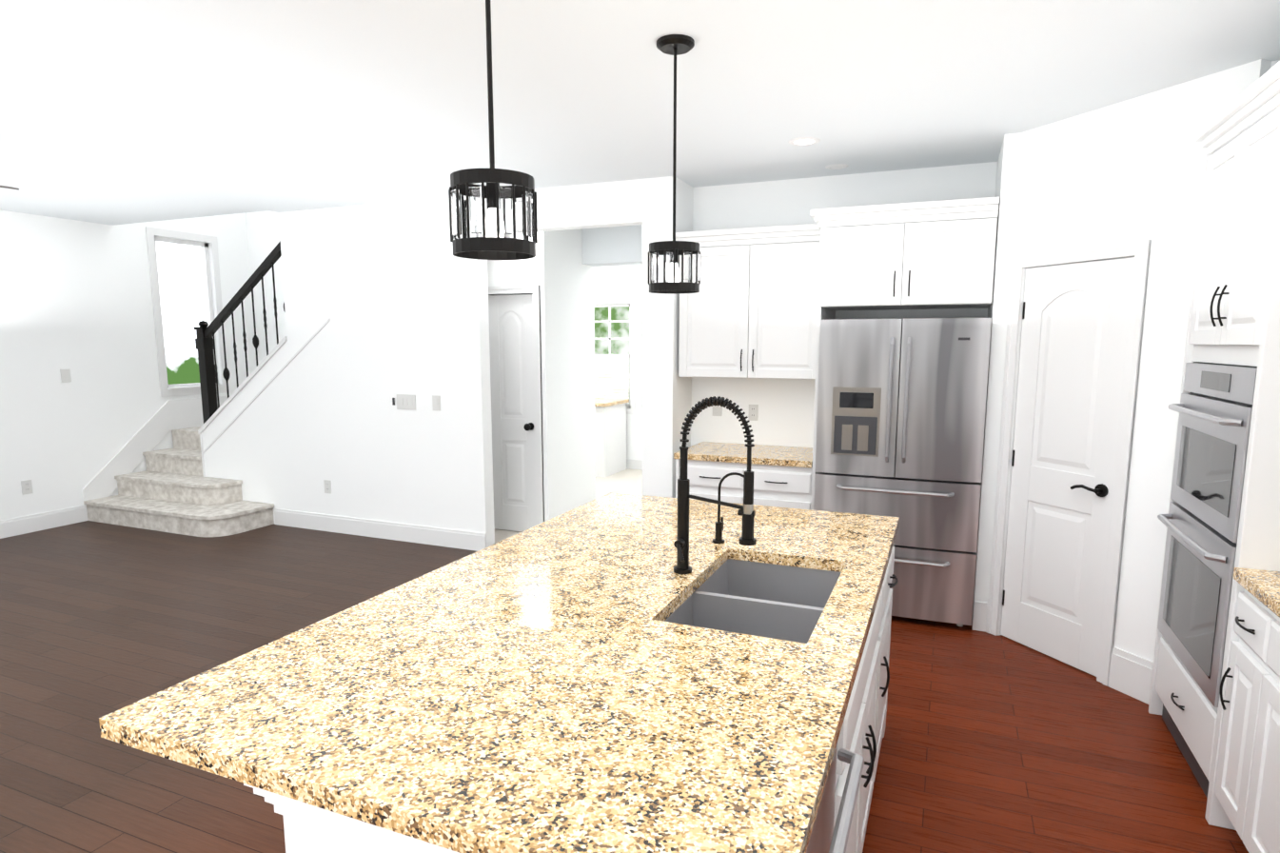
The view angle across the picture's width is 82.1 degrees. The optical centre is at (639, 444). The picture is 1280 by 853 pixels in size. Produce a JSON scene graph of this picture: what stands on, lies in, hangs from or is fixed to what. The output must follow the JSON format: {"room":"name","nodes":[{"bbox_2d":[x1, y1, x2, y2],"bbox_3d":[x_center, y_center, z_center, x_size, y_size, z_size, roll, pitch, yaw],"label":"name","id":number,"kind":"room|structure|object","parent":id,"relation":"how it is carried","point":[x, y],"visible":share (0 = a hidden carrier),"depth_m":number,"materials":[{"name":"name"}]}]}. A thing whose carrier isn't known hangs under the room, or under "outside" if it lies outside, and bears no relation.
{"room":"kitchen","nodes":[
{"label":"kitchen","id":0,"kind":"room"},
{"bbox_2d":[0,520,1248,852],"bbox_3d":[-1.409,1.084,4.368,9.470,0.050,13.200,3,9,23],"label":"floor","id":1,"kind":"structure","parent":0,"point":[994,743],"depth_m":3.27,"materials":[{"name":"brown wood"}]},
{"bbox_2d":[83,426,274,536],"bbox_3d":[-2.929,-0.809,6.756,4.004,3.039,1.967,3,9,23],"label":"staircase","id":2,"kind":"object","parent":1,"relation":"on","point":[173,490],"visible":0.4,"depth_m":6.70,"materials":[{"name":"beige carpet"}]},
{"bbox_2d":[193,240,285,423],"bbox_3d":[-3.583,-0.979,6.656,1.163,1.657,0.116,3,9,23],"label":"stair railing","id":3,"kind":"object","parent":2,"relation":"in","point":[205,343],"visible":0.77,"depth_m":6.75,"materials":[{"name":"black metal"}]},
{"bbox_2d":[494,468,642,543],"bbox_3d":[-0.729,0.500,8.363,4.000,0.006,4.827,3,9,23],"label":"carpet floor","id":4,"kind":"structure","parent":1,"relation":"on","point":[627,481],"depth_m":8.48,"materials":[{"name":"beige"}]},
{"bbox_2d":[594,397,629,477],"bbox_3d":[-0.600,-0.099,9.346,0.700,0.918,0.700,3,9,23],"label":"base cabinet","id":5,"kind":"object","parent":4,"relation":"on","point":[610,436],"depth_m":9.12,"materials":[{"name":"white wood"}]},
{"bbox_2d":[246,533,898,852],"bbox_3d":[0.192,0.910,2.242,0.998,0.876,2.304,3,9,23],"label":"kitchen island","id":6,"kind":"object","parent":1,"relation":"on","point":[856,613],"depth_m":1.95,"materials":[{"name":"white wood"}]},
{"bbox_2d":[98,579,860,852],"bbox_3d":[-0.269,0.535,1.597,1.338,0.040,0.900,3,9,23],"label":"island countertop","id":7,"kind":"structure","parent":6,"relation":"on","point":[451,719],"depth_m":1.41,"materials":[{"name":"beige stone"}]},
{"bbox_2d":[664,558,841,643],"bbox_3d":[0.363,0.570,2.232,0.450,0.202,0.780,3,9,23],"label":"sink","id":8,"kind":"object","parent":7,"relation":"in","point":[784,602],"visible":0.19,"depth_m":2.28,"materials":[{"name":"silver metal"}]},
{"bbox_2d":[414,526,730,617],"bbox_3d":[-0.197,0.417,2.448,0.805,0.040,0.740,3,9,23],"label":"island countertop","id":9,"kind":"structure","parent":6,"relation":"on","point":[617,573],"depth_m":2.37,"materials":[{"name":"beige stone"}]},
{"bbox_2d":[673,395,756,573],"bbox_3d":[0.220,0.137,2.251,0.267,0.566,0.125,3,9,23],"label":"faucet","id":10,"kind":"object","parent":9,"relation":"on","point":[746,511],"visible":1,"depth_m":2.27,"materials":[{"name":"black metal"}]},
{"bbox_2d":[536,492,898,571],"bbox_3d":[0.333,0.338,3.017,1.338,0.040,0.730,3,9,23],"label":"island countertop","id":11,"kind":"structure","parent":6,"relation":"on","point":[797,536],"depth_m":2.92,"materials":[{"name":"beige stone"}]},
{"bbox_2d":[712,472,744,543],"bbox_3d":[0.337,0.230,2.679,0.137,0.265,0.067,3,9,23],"label":"filter faucet","id":12,"kind":"object","parent":11,"relation":"on","point":[718,539],"visible":0.92,"depth_m":2.69,"materials":[{"name":"black metal"}]},
{"bbox_2d":[673,441,812,509],"bbox_3d":[0.759,0.499,5.046,0.906,0.918,0.627,3,9,23],"label":"base cabinet","id":13,"kind":"object","parent":1,"relation":"on","point":[782,476],"visible":0.4,"depth_m":4.76,"materials":[{"name":"white wood"}]},
{"bbox_2d":[806,743,864,852],"bbox_3d":[0.065,1.021,1.451,0.648,0.870,0.598,3,9,23],"label":"dishwasher","id":14,"kind":"object","parent":1,"relation":"on","point":[825,836],"visible":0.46,"depth_m":1.37,"materials":[{"name":"grey"}]},
{"bbox_2d":[675,196,999,510],"bbox_3d":[1.135,-0.220,4.770,1.979,2.418,0.658,3,9,23],"label":"upper cabinet","id":15,"kind":"object","parent":1,"relation":"on","point":[763,302],"visible":1,"depth_m":4.63,"materials":[{"name":"white wood"}]},
{"bbox_2d":[813,316,991,626],"bbox_3d":[1.600,0.130,4.548,0.910,1.781,0.781,3,9,23],"label":"refrigerator","id":16,"kind":"object","parent":1,"relation":"on","point":[901,413],"visible":0.85,"depth_m":4.20,"materials":[{"name":"grey metal"}]},
{"bbox_2d":[1148,60,1279,829],"bbox_3d":[2.392,0.036,2.639,0.638,2.498,0.954,3,9,23],"label":"tall cabinet","id":17,"kind":"object","parent":1,"relation":"on","point":[1234,311],"visible":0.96,"depth_m":2.52,"materials":[{"name":"white wood"}]},
{"bbox_2d":[1157,362,1257,707],"bbox_3d":[2.359,0.297,2.690,0.650,1.164,0.764,3,9,23],"label":"wall oven","id":18,"kind":"object","parent":17,"relation":"in","point":[1213,407],"visible":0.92,"depth_m":2.70,"materials":[{"name":"grey metal"}]},
{"bbox_2d":[1214,589,1254,818],"bbox_3d":[2.177,0.915,2.203,0.606,0.876,0.332,3,9,23],"label":"base cabinet","id":19,"kind":"object","parent":1,"relation":"on","point":[1239,650],"depth_m":2.40,"materials":[{"name":"white wood"}]},
{"bbox_2d":[1229,596,1279,852],"bbox_3d":[1.982,0.979,1.743,0.606,0.876,0.924,3,9,23],"label":"base cabinet","id":20,"kind":"object","parent":1,"relation":"on","point":[1247,789],"depth_m":2.19,"materials":[{"name":"white wood"}]},
{"bbox_2d":[1232,567,1279,617],"bbox_3d":[1.879,0.555,1.455,0.621,0.040,1.838,3,9,23],"label":"countertop","id":21,"kind":"structure","parent":20,"relation":"on","point":[1262,586],"depth_m":2.26,"materials":[{"name":"stone"}]},
{"bbox_2d":[0,59,1279,661],"bbox_3d":[-1.618,-1.497,3.506,9.110,5.300,12.120,3,9,23],"label":"wall","id":22,"kind":"structure","parent":0,"point":[396,293],"depth_m":5.92,"materials":[{"name":"white paint"}]},
{"bbox_2d":[20,479,33,494],"bbox_3d":[-5.333,0.373,6.392,0.008,0.120,0.075,3,9,23],"label":"electrical outlet plate","id":23,"kind":"object","parent":22,"relation":"attached to","point":[27,486],"depth_m":6.39,"materials":[{"name":"white plastic"}]},
{"bbox_2d":[59,369,71,382],"bbox_3d":[-5.179,-0.619,6.626,0.006,0.120,0.075,3,9,23],"label":"light switch","id":24,"kind":"object","parent":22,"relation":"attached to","point":[65,373],"depth_m":6.62,"materials":[{"name":"white plastic"}]},
{"bbox_2d":[145,226,229,396],"bbox_3d":[-4.724,-1.355,7.678,0.140,1.670,0.760,3,9,23],"label":"window","id":25,"kind":"structure","parent":22,"relation":"in","point":[167,389],"depth_m":7.61,"materials":[{"name":"white wood"}]},
{"bbox_2d":[323,479,331,493],"bbox_3d":[-2.727,0.371,6.409,0.070,0.115,0.009,3,9,23],"label":"electrical outlet plate","id":26,"kind":"object","parent":22,"relation":"attached to","point":[327,484],"depth_m":6.40,"materials":[{"name":"white plastic"}]},
{"bbox_2d":[392,393,415,409],"bbox_3d":[-1.912,-0.345,5.964,0.236,0.120,0.012,3,9,23],"label":"light switch","id":27,"kind":"object","parent":22,"relation":"attached to","point":[405,401],"depth_m":5.96,"materials":[{"name":"white plastic"}]},
{"bbox_2d":[432,394,440,410],"bbox_3d":[-1.620,-0.328,5.844,0.075,0.120,0.009,3,9,23],"label":"light switch","id":28,"kind":"object","parent":22,"relation":"attached to","point":[436,399],"depth_m":5.84,"materials":[{"name":"white plastic"}]},
{"bbox_2d":[488,294,537,531],"bbox_3d":[-1.096,-0.243,6.269,0.482,2.030,0.118,3,9,23],"label":"hall door","id":29,"kind":"structure","parent":22,"relation":"in","point":[511,352],"depth_m":6.29,"materials":[{"name":"white wood"}]},
{"bbox_2d":[487,284,544,524],"bbox_3d":[-1.102,-0.269,6.250,0.610,2.108,0.022,3,9,23],"label":"door frame","id":30,"kind":"structure","parent":22,"relation":"attached to","point":[535,290],"depth_m":6.12,"materials":[{"name":"white wood"}]},
{"bbox_2d":[0,264,1153,704],"bbox_3d":[-1.641,-0.222,3.628,8.870,2.738,12.000,3,9,23],"label":"baseboard","id":31,"kind":"structure","parent":22,"relation":"attached to","point":[1131,674],"depth_m":6.49,"materials":[{"name":"white"}]},
{"bbox_2d":[594,296,642,413],"bbox_3d":[-0.204,-1.139,9.502,1.860,1.480,0.104,3,9,23],"label":"window","id":32,"kind":"structure","parent":22,"relation":"in","point":[632,378],"depth_m":9.49,"materials":[{"name":"white wood"}]},
{"bbox_2d":[748,404,758,420],"bbox_3d":[0.813,-0.227,5.265,0.070,0.115,0.009,3,9,23],"label":"outlet","id":33,"kind":"object","parent":22,"relation":"attached to","point":[753,414],"depth_m":5.26,"materials":[{"name":"white plastic"}]},
{"bbox_2d":[1000,256,1134,676],"bbox_3d":[2.170,0.111,3.763,0.444,2.028,0.442,3,9,23],"label":"pantry door","id":34,"kind":"structure","parent":22,"relation":"in","point":[1075,316],"depth_m":3.73,"materials":[{"name":"white wood"}]},
{"bbox_2d":[986,239,1151,685],"bbox_3d":[2.133,0.084,3.744,0.022,2.098,0.720,-3,9,-22],"label":"door frame","id":35,"kind":"structure","parent":22,"relation":"attached to","point":[1139,251],"depth_m":3.53,"materials":[{"name":"white wood"}]},
{"bbox_2d":[0,0,1279,225],"bbox_3d":[-1.409,-2.972,3.804,9.470,2.660,13.200,3,9,23],"label":"ceiling","id":36,"kind":"structure","parent":0,"point":[112,112],"depth_m":3.17,"materials":[{"name":"white paint"}]},
{"bbox_2d":[0,184,19,190],"bbox_3d":[-3.798,-1.279,3.539,1.279,0.619,1.286,3,9,23],"label":"ceiling fan","id":37,"kind":"object","parent":36,"relation":"hanging from","point":[7,187],"visible":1,"depth_m":4.01,"materials":[{"name":"silver metal"}]},
{"bbox_2d":[448,0,537,259],"bbox_3d":[-0.345,-0.886,1.684,0.200,0.886,0.204,3,9,23],"label":"pendant light","id":38,"kind":"object","parent":36,"relation":"hanging from","point":[494,226],"visible":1,"depth_m":1.67,"materials":[{"name":"black metal"}]},
{"bbox_2d":[648,34,700,294],"bbox_3d":[0.130,-1.029,2.755,0.200,0.899,0.204,3,9,23],"label":"pendant light","id":39,"kind":"object","parent":36,"relation":"hanging from","point":[675,46],"visible":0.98,"depth_m":2.72,"materials":[{"name":"black metal"}]},
{"bbox_2d":[787,137,820,145],"bbox_3d":[0.901,-1.658,4.027,0.174,0.004,0.174,3,9,23],"label":"recessed light","id":40,"kind":"object","parent":36,"relation":"in","point":[804,141],"visible":1,"depth_m":4.02,"materials":[{"name":"white plastic"}]},
{"bbox_2d":[825,163,848,169],"bbox_3d":[1.234,-1.738,4.608,0.144,0.004,0.144,3,9,23],"label":"smoke detector","id":41,"kind":"object","parent":36,"relation":"attached to","point":[836,167],"visible":1,"depth_m":4.60,"materials":[{"name":"white plastic"}]},
{"bbox_2d":[712,406,722,415],"bbox_3d":[0.564,-0.242,5.370,0.070,0.070,0.006,3,9,23],"label":"outlet","id":42,"kind":"object","parent":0,"point":[717,410],"depth_m":5.37,"materials":[{"name":"white plastic"}]},
{"label":"outside","id":43,"kind":"structure","parent":0,"visible":0},
{"bbox_2d":[155,240,207,384],"bbox_3d":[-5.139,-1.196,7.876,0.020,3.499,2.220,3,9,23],"label":"outside view","id":44,"kind":"object","parent":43,"point":[182,288],"depth_m":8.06,"materials":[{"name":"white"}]},
{"bbox_2d":[594,306,629,398],"bbox_3d":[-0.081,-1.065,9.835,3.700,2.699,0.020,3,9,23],"label":"view","id":45,"kind":"structure","parent":43,"point":[619,330],"depth_m":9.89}
]}

